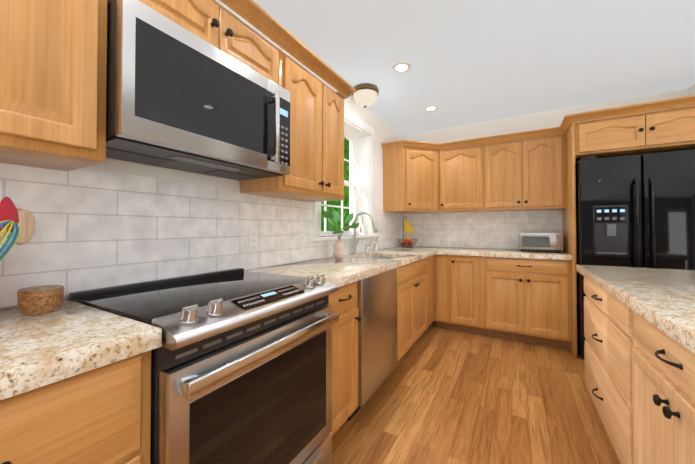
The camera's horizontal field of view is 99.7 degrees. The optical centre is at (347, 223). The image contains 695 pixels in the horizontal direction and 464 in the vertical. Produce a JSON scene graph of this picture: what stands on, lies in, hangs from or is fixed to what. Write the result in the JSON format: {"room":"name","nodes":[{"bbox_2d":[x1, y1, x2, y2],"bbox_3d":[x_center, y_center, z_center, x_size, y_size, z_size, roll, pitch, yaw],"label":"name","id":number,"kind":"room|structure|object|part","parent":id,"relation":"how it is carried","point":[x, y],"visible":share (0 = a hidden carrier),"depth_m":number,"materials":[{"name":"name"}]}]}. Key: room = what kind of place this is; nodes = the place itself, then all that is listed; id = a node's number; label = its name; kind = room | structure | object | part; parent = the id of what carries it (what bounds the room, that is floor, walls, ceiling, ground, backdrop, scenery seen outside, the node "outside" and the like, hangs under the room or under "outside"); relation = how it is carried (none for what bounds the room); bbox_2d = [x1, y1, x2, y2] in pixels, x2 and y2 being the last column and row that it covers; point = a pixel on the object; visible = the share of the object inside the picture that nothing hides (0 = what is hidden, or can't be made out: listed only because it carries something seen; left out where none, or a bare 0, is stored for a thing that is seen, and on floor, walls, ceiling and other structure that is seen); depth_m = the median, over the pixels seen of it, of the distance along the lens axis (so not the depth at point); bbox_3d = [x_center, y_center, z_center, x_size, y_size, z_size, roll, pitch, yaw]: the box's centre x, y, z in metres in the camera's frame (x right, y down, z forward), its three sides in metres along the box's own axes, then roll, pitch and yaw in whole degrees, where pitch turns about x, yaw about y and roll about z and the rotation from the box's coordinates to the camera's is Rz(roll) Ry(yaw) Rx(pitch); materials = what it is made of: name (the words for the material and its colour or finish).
{"room":"kitchen","nodes":[
{"label":"kitchen","id":0,"kind":"room"},
{"bbox_2d":[0,0,401,308],"bbox_3d":[-0.675,-0.056,1.910,0.250,2.500,5.410,0,-1,30],"label":"wall","id":1,"kind":"structure","parent":0,"point":[385,132],"depth_m":1.85,"materials":[{"name":"white paint"}]},
{"bbox_2d":[0,0,109,170],"bbox_3d":[-0.960,-0.604,0.834,0.326,0.823,0.350,0,-1,30],"label":"upper cabinet","id":2,"kind":"object","parent":1,"relation":"attached to","point":[53,67],"depth_m":0.80,"materials":[{"name":"brown wood"}]},
{"bbox_2d":[138,0,223,51],"bbox_3d":[-0.777,-0.856,1.156,0.326,0.311,0.381,0,-1,30],"label":"upper cabinet","id":3,"kind":"object","parent":1,"relation":"attached to","point":[203,18],"depth_m":1.16,"materials":[{"name":"brown wood"}]},
{"bbox_3d":[-0.544,-0.822,1.202,0.031,0.032,0.033,0,-1,30],"label":"knob","id":4,"kind":"part","parent":3,"relation":"part of","materials":[{"name":"black metal"}]},
{"bbox_2d":[0,163,401,307],"bbox_3d":[-0.426,0.042,2.083,0.006,0.476,4.860,0,-1,30],"label":"backsplash","id":5,"kind":"structure","parent":1,"relation":"attached to","point":[95,229],"depth_m":1.26,"materials":[{"name":"tile"}]},
{"bbox_2d":[249,228,257,246],"bbox_3d":[-0.578,0.082,1.804,0.007,0.116,0.072,0,-1,30],"label":"electrical outlet plate","id":6,"kind":"object","parent":5,"relation":"attached to","point":[253,237],"visible":1,"depth_m":1.80,"materials":[{"name":"white plastic"}]},
{"bbox_2d":[299,228,304,242],"bbox_3d":[-0.342,0.085,2.216,0.007,0.116,0.072,0,-1,30],"label":"electrical outlet plate","id":7,"kind":"object","parent":5,"relation":"attached to","point":[301,235],"visible":1,"depth_m":2.21,"materials":[{"name":"white plastic"}]},
{"bbox_2d":[224,0,287,87],"bbox_3d":[-0.588,-0.851,1.487,0.326,0.311,0.381,0,-1,30],"label":"upper cabinet","id":8,"kind":"object","parent":1,"relation":"attached to","point":[242,43],"depth_m":1.40,"materials":[{"name":"brown wood"}]},
{"bbox_2d":[106,0,289,180],"bbox_3d":[-0.634,-0.475,1.288,0.440,0.441,0.756,0,-1,30],"label":"microwave","id":9,"kind":"object","parent":8,"relation":"attached to","point":[179,97],"visible":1,"depth_m":1.07,"materials":[{"name":"silver metal"}]},
{"bbox_3d":[-0.347,-0.456,1.394,0.049,0.338,0.024,0,-1,30],"label":"microwave handle","id":10,"kind":"part","parent":9,"relation":"part of","materials":[{"name":"silver metal"}]},
{"bbox_3d":[-0.510,-0.821,1.261,0.031,0.032,0.033,0,-1,30],"label":"knob","id":11,"kind":"part","parent":8,"relation":"part of","materials":[{"name":"black metal"}]},
{"bbox_2d":[240,36,327,199],"bbox_3d":[-0.396,-0.591,1.817,0.326,0.823,0.384,0,-1,30],"label":"upper cabinet","id":12,"kind":"object","parent":1,"relation":"attached to","point":[307,179],"depth_m":1.74,"materials":[{"name":"brown wood"}]},
{"bbox_2d":[298,72,347,201],"bbox_3d":[-0.226,-0.586,2.114,0.326,0.823,0.302,0,-1,30],"label":"upper cabinet","id":13,"kind":"object","parent":1,"relation":"attached to","point":[335,99],"depth_m":2.05,"materials":[{"name":"brown wood"}]},
{"bbox_2d":[313,108,376,240],"bbox_3d":[-0.082,-0.472,2.901,0.293,1.230,1.170,0,-1,30],"label":"window","id":14,"kind":"structure","parent":1,"relation":"in","point":[361,132],"depth_m":3.27,"materials":[{"name":"white wood"}]},
{"bbox_3d":[-0.149,-0.436,2.939,0.067,1.095,0.934,0,-1,30],"label":"window trim and sash","id":15,"kind":"part","parent":14,"relation":"part of","materials":[{"name":"white wood"}]},
{"bbox_2d":[358,216,362,234],"bbox_3d":[0.148,0.016,3.207,0.057,0.200,0.060,0,-1,30],"label":"reed diffuser","id":16,"kind":"object","parent":14,"relation":"on","point":[360,232],"visible":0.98,"depth_m":3.19,"materials":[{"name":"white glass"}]},
{"bbox_2d":[381,140,440,213],"bbox_3d":[0.864,-0.564,3.753,0.587,0.823,0.688,0,-1,30],"label":"upper cabinet","id":17,"kind":"object","parent":1,"relation":"attached to","point":[411,169],"depth_m":3.54,"materials":[{"name":"brown wood"}]},
{"bbox_2d":[253,0,694,134],"bbox_3d":[1.342,-1.352,0.771,4.900,0.060,5.910,0,-1,30],"label":"ceiling","id":18,"kind":"structure","parent":0,"point":[473,61],"depth_m":2.20,"materials":[{"name":"white paint"}]},
{"bbox_2d":[352,83,378,107],"bbox_3d":[0.171,-1.203,2.818,0.260,0.180,0.260,0,-1,30],"label":"flush ceiling light","id":19,"kind":"object","parent":18,"relation":"attached to","point":[365,95],"visible":0.98,"depth_m":2.73,"materials":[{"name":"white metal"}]},
{"bbox_2d":[392,62,411,72],"bbox_3d":[0.449,-1.296,2.429,0.160,0.006,0.160,0,-1,30],"label":"recessed light","id":20,"kind":"object","parent":18,"relation":"in","point":[400,67],"visible":1,"depth_m":2.43,"materials":[{"name":"white"}]},
{"bbox_2d":[424,106,437,111],"bbox_3d":[0.929,-1.284,3.266,0.160,0.006,0.160,0,-1,30],"label":"recessed light","id":21,"kind":"object","parent":18,"relation":"in","point":[430,108],"visible":1,"depth_m":3.26,"materials":[{"name":"white"}]},
{"bbox_2d":[332,321,620,463],"bbox_3d":[1.342,1.207,0.735,4.900,0.060,5.910,0,-1,30],"label":"floor","id":22,"kind":"structure","parent":0,"point":[442,396],"depth_m":1.87,"materials":[{"name":"brown wood"}]},
{"bbox_2d":[0,350,150,463],"bbox_3d":[-0.908,0.742,0.627,0.604,0.864,0.622,0,-1,30],"label":"base cabinet","id":23,"kind":"object","parent":22,"relation":"on","point":[101,415],"depth_m":0.63,"materials":[{"name":"brown wood"}]},
{"bbox_3d":[-0.655,0.437,0.486,0.020,0.231,0.566,0,-1,30],"label":"drawer","id":24,"kind":"part","parent":23,"relation":"part of","materials":[{"name":"brown wood"}]},
{"bbox_2d":[0,299,161,400],"bbox_3d":[-1.049,0.281,0.355,0.628,0.048,1.248,0,-1,30],"label":"countertop","id":25,"kind":"structure","parent":23,"relation":"on","point":[68,339],"depth_m":0.66,"materials":[{"name":"beige stone"}]},
{"bbox_2d":[0,197,34,261],"bbox_3d":[-1.024,0.091,0.756,0.170,0.340,0.306,0,-1,30],"label":"utensil crock","id":26,"kind":"object","parent":25,"relation":"on","point":[17,226],"visible":1,"depth_m":0.83,"materials":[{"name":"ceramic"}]},
{"bbox_2d":[17,285,63,314],"bbox_3d":[-0.922,0.227,0.883,0.118,0.072,0.097,0,-1,30],"label":"box","id":27,"kind":"object","parent":25,"relation":"on","point":[40,300],"visible":1,"depth_m":0.85,"materials":[{"name":"brown wood"}]},
{"bbox_3d":[-0.655,0.685,0.482,0.020,0.232,0.566,0,-1,30],"label":"drawer","id":28,"kind":"part","parent":23,"relation":"part of","materials":[{"name":"brown wood"}]},
{"bbox_2d":[68,268,338,463],"bbox_3d":[-0.516,0.705,1.204,0.694,0.954,0.757,0,-1,30],"label":"range","id":29,"kind":"object","parent":22,"relation":"on","point":[241,365],"visible":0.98,"depth_m":0.98,"materials":[{"name":"silver metal"}]},
{"bbox_3d":[-0.433,0.243,0.804,0.048,0.041,0.048,20,9,29],"label":"knob","id":30,"kind":"part","parent":29,"relation":"part of","materials":[{"name":"silver metal"}]},
{"bbox_3d":[-0.394,0.244,0.874,0.048,0.041,0.048,20,9,29],"label":"knob","id":31,"kind":"part","parent":29,"relation":"part of","materials":[{"name":"silver metal"}]},
{"bbox_3d":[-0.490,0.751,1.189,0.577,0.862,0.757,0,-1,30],"label":"door","id":32,"kind":"part","parent":29,"relation":"part of","materials":[{"name":"silver metal"}]},
{"bbox_3d":[-0.278,0.286,1.074,0.115,0.065,0.757,0,-1,30],"label":"panel","id":33,"kind":"part","parent":29,"relation":"part of","materials":[{"name":"silver metal"}]},
{"bbox_3d":[-0.237,0.424,1.048,0.052,0.048,0.717,0,-1,30],"label":"handle","id":34,"kind":"part","parent":29,"relation":"part of","materials":[{"name":"silver metal"}]},
{"bbox_3d":[-0.164,0.249,1.274,0.048,0.041,0.048,20,9,29],"label":"knob","id":35,"kind":"part","parent":29,"relation":"part of","materials":[{"name":"silver metal"}]},
{"bbox_3d":[-0.124,0.251,1.344,0.048,0.041,0.048,20,9,29],"label":"knob","id":36,"kind":"part","parent":29,"relation":"part of","materials":[{"name":"silver metal"}]},
{"bbox_2d":[327,281,360,435],"bbox_3d":[-0.278,0.758,1.727,0.604,0.864,0.377,0,-1,30],"label":"base cabinet","id":37,"kind":"object","parent":22,"relation":"on","point":[344,301],"depth_m":1.59,"materials":[{"name":"brown wood"}]},
{"bbox_3d":[-0.024,0.400,1.586,0.020,0.125,0.322,0,-1,30],"label":"drawer","id":38,"kind":"part","parent":37,"relation":"part of","materials":[{"name":"brown wood"}]},
{"bbox_3d":[-0.024,0.775,1.581,0.020,0.578,0.322,0,-1,30],"label":"door","id":39,"kind":"part","parent":37,"relation":"part of","materials":[{"name":"brown wood"}]},
{"bbox_3d":[-0.002,0.400,1.573,0.036,0.018,0.127,0,-1,30],"label":"drawer pull","id":40,"kind":"part","parent":37,"relation":"part of","materials":[{"name":"black metal"}]},
{"bbox_2d":[347,268,396,420],"bbox_3d":[-0.020,0.765,2.148,0.598,0.862,0.607,0,-1,30],"label":"dishwasher","id":41,"kind":"object","parent":22,"relation":"on","point":[377,331],"visible":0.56,"depth_m":1.92,"materials":[{"name":"silver metal"}]},
{"bbox_2d":[381,256,433,331],"bbox_3d":[0.739,0.783,3.518,0.584,0.864,1.187,0,-1,30],"label":"base cabinet","id":42,"kind":"object","parent":22,"relation":"on","point":[423,269],"depth_m":3.02,"materials":[{"name":"brown wood"}]},
{"bbox_2d":[245,246,439,286],"bbox_3d":[0.349,0.417,2.789,0.630,0.253,2.838,0,-1,30],"label":"countertop","id":43,"kind":"structure","parent":42,"relation":"on","point":[352,268],"depth_m":2.03,"materials":[{"name":"beige stone"}]},
{"bbox_2d":[322,208,358,258],"bbox_3d":[-0.052,0.079,2.373,0.320,0.411,0.384,0,-1,30],"label":"vase","id":44,"kind":"object","parent":43,"relation":"on","point":[338,245],"visible":1,"depth_m":2.40,"materials":[{"name":"green plant"}]},
{"bbox_2d":[352,212,377,253],"bbox_3d":[0.217,0.088,2.873,0.267,0.406,0.267,0,-1,30],"label":"faucet","id":45,"kind":"object","parent":43,"relation":"on","point":[355,243],"visible":0.92,"depth_m":2.81,"materials":[{"name":"silver metal"}]},
{"bbox_2d":[374,237,378,250],"bbox_3d":[0.318,0.217,3.198,0.063,0.157,0.056,0,-1,30],"label":"soap dispenser","id":46,"kind":"object","parent":43,"relation":"on","point":[376,245],"visible":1,"depth_m":3.18,"materials":[{"name":"white plastic"}]},
{"bbox_2d":[370,257,392,258],"bbox_3d":[0.296,0.440,2.700,0.410,0.204,0.560,0,-1,30],"label":"countertop sink","id":47,"kind":"object","parent":43,"relation":"in","point":[370,257],"depth_m":2.99,"materials":[{"name":"beige metal"}]},
{"bbox_2d":[398,216,416,247],"bbox_3d":[0.787,0.098,3.853,0.254,0.413,0.254,0,-1,30],"label":"fruit basket","id":48,"kind":"object","parent":43,"relation":"on","point":[407,227],"visible":1,"depth_m":3.82,"materials":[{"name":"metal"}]},
{"bbox_2d":[397,280,423,361],"bbox_3d":[0.286,0.884,2.707,0.604,0.639,0.666,0,-1,30],"label":"door","id":49,"kind":"structure","parent":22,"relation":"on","point":[410,293],"depth_m":2.54,"materials":[{"name":"brown wood"}]},
{"bbox_3d":[0.498,0.788,2.491,0.020,0.578,0.443,0,-1,30],"label":"door","id":50,"kind":"part","parent":49,"relation":"part of","materials":[{"name":"brown wood"}]},
{"bbox_3d":[0.720,0.793,2.879,0.020,0.578,0.443,0,-1,30],"label":"door","id":51,"kind":"part","parent":49,"relation":"part of","materials":[{"name":"brown wood"}]},
{"bbox_2d":[434,255,485,335],"bbox_3d":[1.360,0.783,3.497,0.512,0.864,0.604,0,-1,30],"label":"base cabinet","id":52,"kind":"object","parent":22,"relation":"on","point":[459,301],"depth_m":3.24,"materials":[{"name":"brown wood"}]},
{"bbox_3d":[1.068,0.725,3.329,0.110,0.727,0.020,0,-1,30],"label":"panel","id":53,"kind":"part","parent":52,"relation":"part of","materials":[{"name":"brown wood"}]},
{"bbox_3d":[1.282,0.724,3.207,0.291,0.727,0.020,0,-1,30],"label":"door","id":54,"kind":"part","parent":52,"relation":"part of","materials":[{"name":"brown wood"}]},
{"bbox_2d":[482,257,571,349],"bbox_3d":[1.912,0.778,3.181,0.760,0.864,0.604,0,-1,30],"label":"base cabinet","id":55,"kind":"object","parent":22,"relation":"on","point":[526,300],"depth_m":2.91,"materials":[{"name":"brown wood"}]},
{"bbox_3d":[1.616,0.795,3.014,0.348,0.578,0.020,0,-1,30],"label":"door","id":56,"kind":"part","parent":55,"relation":"part of","materials":[{"name":"brown wood"}]},
{"bbox_2d":[440,247,571,259],"bbox_3d":[1.702,0.322,3.286,1.223,0.048,0.632,0,-1,30],"label":"countertop","id":57,"kind":"structure","parent":55,"relation":"on","point":[483,252],"depth_m":3.05,"materials":[{"name":"beige stone"}]},
{"bbox_2d":[519,232,562,252],"bbox_3d":[2.053,0.193,3.134,0.380,0.205,0.346,0,-1,30],"label":"toaster oven","id":58,"kind":"object","parent":57,"relation":"on","point":[543,241],"visible":1,"depth_m":3.01,"materials":[{"name":"silver metal"}]},
{"bbox_3d":[1.768,0.419,2.932,0.699,0.125,0.020,0,-1,30],"label":"drawer","id":59,"kind":"part","parent":55,"relation":"part of","materials":[{"name":"brown wood"}]},
{"bbox_3d":[1.921,0.793,2.839,0.348,0.578,0.020,0,-1,30],"label":"door","id":60,"kind":"part","parent":55,"relation":"part of","materials":[{"name":"brown wood"}]},
{"bbox_2d":[584,277,623,463],"bbox_3d":[1.788,0.752,1.338,0.980,0.864,0.950,0,-1,30],"label":"base cabinet","id":61,"kind":"object","parent":22,"relation":"on","point":[603,313],"depth_m":1.48,"materials":[{"name":"brown wood"}]},
{"bbox_3d":[1.349,0.400,1.595,0.036,0.018,0.127,0,-1,30],"label":"drawer pull","id":62,"kind":"part","parent":61,"relation":"part of","materials":[{"name":"black metal"}]},
{"bbox_3d":[1.349,0.617,1.592,0.036,0.018,0.127,0,-1,30],"label":"drawer pull","id":63,"kind":"part","parent":61,"relation":"part of","materials":[{"name":"black metal"}]},
{"bbox_3d":[1.349,0.918,1.588,0.036,0.018,0.127,0,-1,30],"label":"drawer pull","id":64,"kind":"part","parent":61,"relation":"part of","materials":[{"name":"black metal"}]},
{"bbox_3d":[1.372,0.400,1.582,0.020,0.125,0.894,0,-1,30],"label":"drawer","id":65,"kind":"part","parent":61,"relation":"part of","materials":[{"name":"brown wood"}]},
{"bbox_3d":[1.372,0.617,1.579,0.020,0.277,0.894,0,-1,30],"label":"drawer","id":66,"kind":"part","parent":61,"relation":"part of","materials":[{"name":"brown wood"}]},
{"bbox_3d":[1.372,0.918,1.575,0.020,0.293,0.894,0,-1,30],"label":"drawer","id":67,"kind":"part","parent":61,"relation":"part of","materials":[{"name":"brown wood"}]},
{"bbox_2d":[577,264,694,353],"bbox_3d":[1.431,0.286,0.702,1.050,0.048,2.480,0,-1,30],"label":"countertop","id":68,"kind":"structure","parent":61,"relation":"on","point":[663,300],"depth_m":1.17,"materials":[{"name":"beige stone"}]},
{"bbox_2d":[575,149,694,358],"bbox_3d":[2.610,0.305,2.647,0.904,1.796,0.792,0,-1,30],"label":"refrigerator","id":69,"kind":"object","parent":22,"relation":"on","point":[637,210],"visible":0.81,"depth_m":2.41,"materials":[{"name":"black metal"}]},
{"bbox_2d":[624,305,694,463],"bbox_3d":[1.363,0.742,0.597,0.980,0.864,0.760,0,-1,30],"label":"base cabinet","id":70,"kind":"object","parent":22,"relation":"on","point":[640,377],"depth_m":0.96,"materials":[{"name":"brown wood"}]},
{"bbox_3d":[1.034,0.767,0.989,0.020,0.578,0.350,0,-1,30],"label":"door","id":71,"kind":"part","parent":70,"relation":"part of","materials":[{"name":"brown wood"}]},
{"bbox_3d":[0.941,0.531,0.881,0.031,0.032,0.033,0,-1,30],"label":"door knob","id":72,"kind":"part","parent":70,"relation":"part of","materials":[{"name":"black metal"}]},
{"bbox_3d":[0.946,0.389,0.841,0.020,0.125,0.704,0,-1,30],"label":"drawer","id":73,"kind":"part","parent":70,"relation":"part of","materials":[{"name":"brown wood"}]},
{"bbox_3d":[0.923,0.390,0.854,0.036,0.018,0.127,0,-1,30],"label":"drawer pull","id":74,"kind":"part","parent":70,"relation":"part of","materials":[{"name":"black metal"}]},
{"bbox_3d":[0.907,0.530,0.822,0.031,0.032,0.033,0,-1,30],"label":"door knob","id":75,"kind":"part","parent":70,"relation":"part of","materials":[{"name":"black metal"}]},
{"bbox_3d":[0.858,0.763,0.682,0.020,0.578,0.350,0,-1,30],"label":"door","id":76,"kind":"part","parent":70,"relation":"part of","materials":[{"name":"brown wood"}]},
{"bbox_2d":[402,88,688,248],"bbox_3d":[2.750,-0.038,3.207,4.900,2.500,0.250,0,-1,30],"label":"wall","id":77,"kind":"structure","parent":0,"point":[537,121],"depth_m":3.47,"materials":[{"name":"white paint"}]},
{"bbox_2d":[441,143,484,212],"bbox_3d":[1.427,-0.535,3.637,0.504,0.762,0.328,0,-1,30],"label":"upper cabinet","id":78,"kind":"object","parent":77,"relation":"attached to","point":[463,168],"depth_m":3.48,"materials":[{"name":"brown wood"}]},
{"bbox_2d":[402,210,562,248],"bbox_3d":[1.596,0.065,3.720,1.872,0.476,0.006,0,-1,30],"label":"backsplash","id":79,"kind":"structure","parent":77,"relation":"attached to","point":[497,229],"depth_m":3.68,"materials":[{"name":"tile"}]},
{"bbox_2d":[481,127,568,210],"bbox_3d":[1.978,-0.570,3.322,0.766,0.823,0.328,0,-1,30],"label":"upper cabinet","id":80,"kind":"object","parent":77,"relation":"attached to","point":[530,171],"depth_m":3.16,"materials":[{"name":"brown wood"}]},
{"bbox_2d":[569,95,694,170],"bbox_3d":[2.653,-0.810,2.737,0.937,0.360,0.677,0,-1,30],"label":"upper cabinet","id":81,"kind":"object","parent":77,"relation":"attached to","point":[672,129],"depth_m":2.49,"materials":[{"name":"brown wood"}]},
{"bbox_3d":[2.297,-0.779,2.561,0.438,0.254,0.020,0,-1,30],"label":"fridge surround door","id":82,"kind":"part","parent":81,"relation":"part of","materials":[{"name":"brown wood"}]},
{"bbox_3d":[2.681,-0.782,2.341,0.438,0.254,0.020,0,-1,30],"label":"fridge surround door","id":83,"kind":"part","parent":81,"relation":"part of","materials":[{"name":"brown wood"}]},
{"bbox_2d":[689,84,694,106],"bbox_3d":[3.759,-0.053,2.104,1.550,2.500,0.660,0,-1,30],"label":"wall","id":84,"kind":"structure","parent":0,"point":[691,90],"depth_m":2.73,"materials":[{"name":"white paint"}]},
{"label":"outside","id":85,"kind":"structure","parent":0,"visible":0},
{"bbox_2d":[321,138,348,230],"bbox_3d":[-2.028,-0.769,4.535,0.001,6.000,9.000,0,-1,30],"label":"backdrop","id":86,"kind":"structure","parent":85,"point":[330,210],"depth_m":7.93,"materials":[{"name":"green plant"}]}
]}

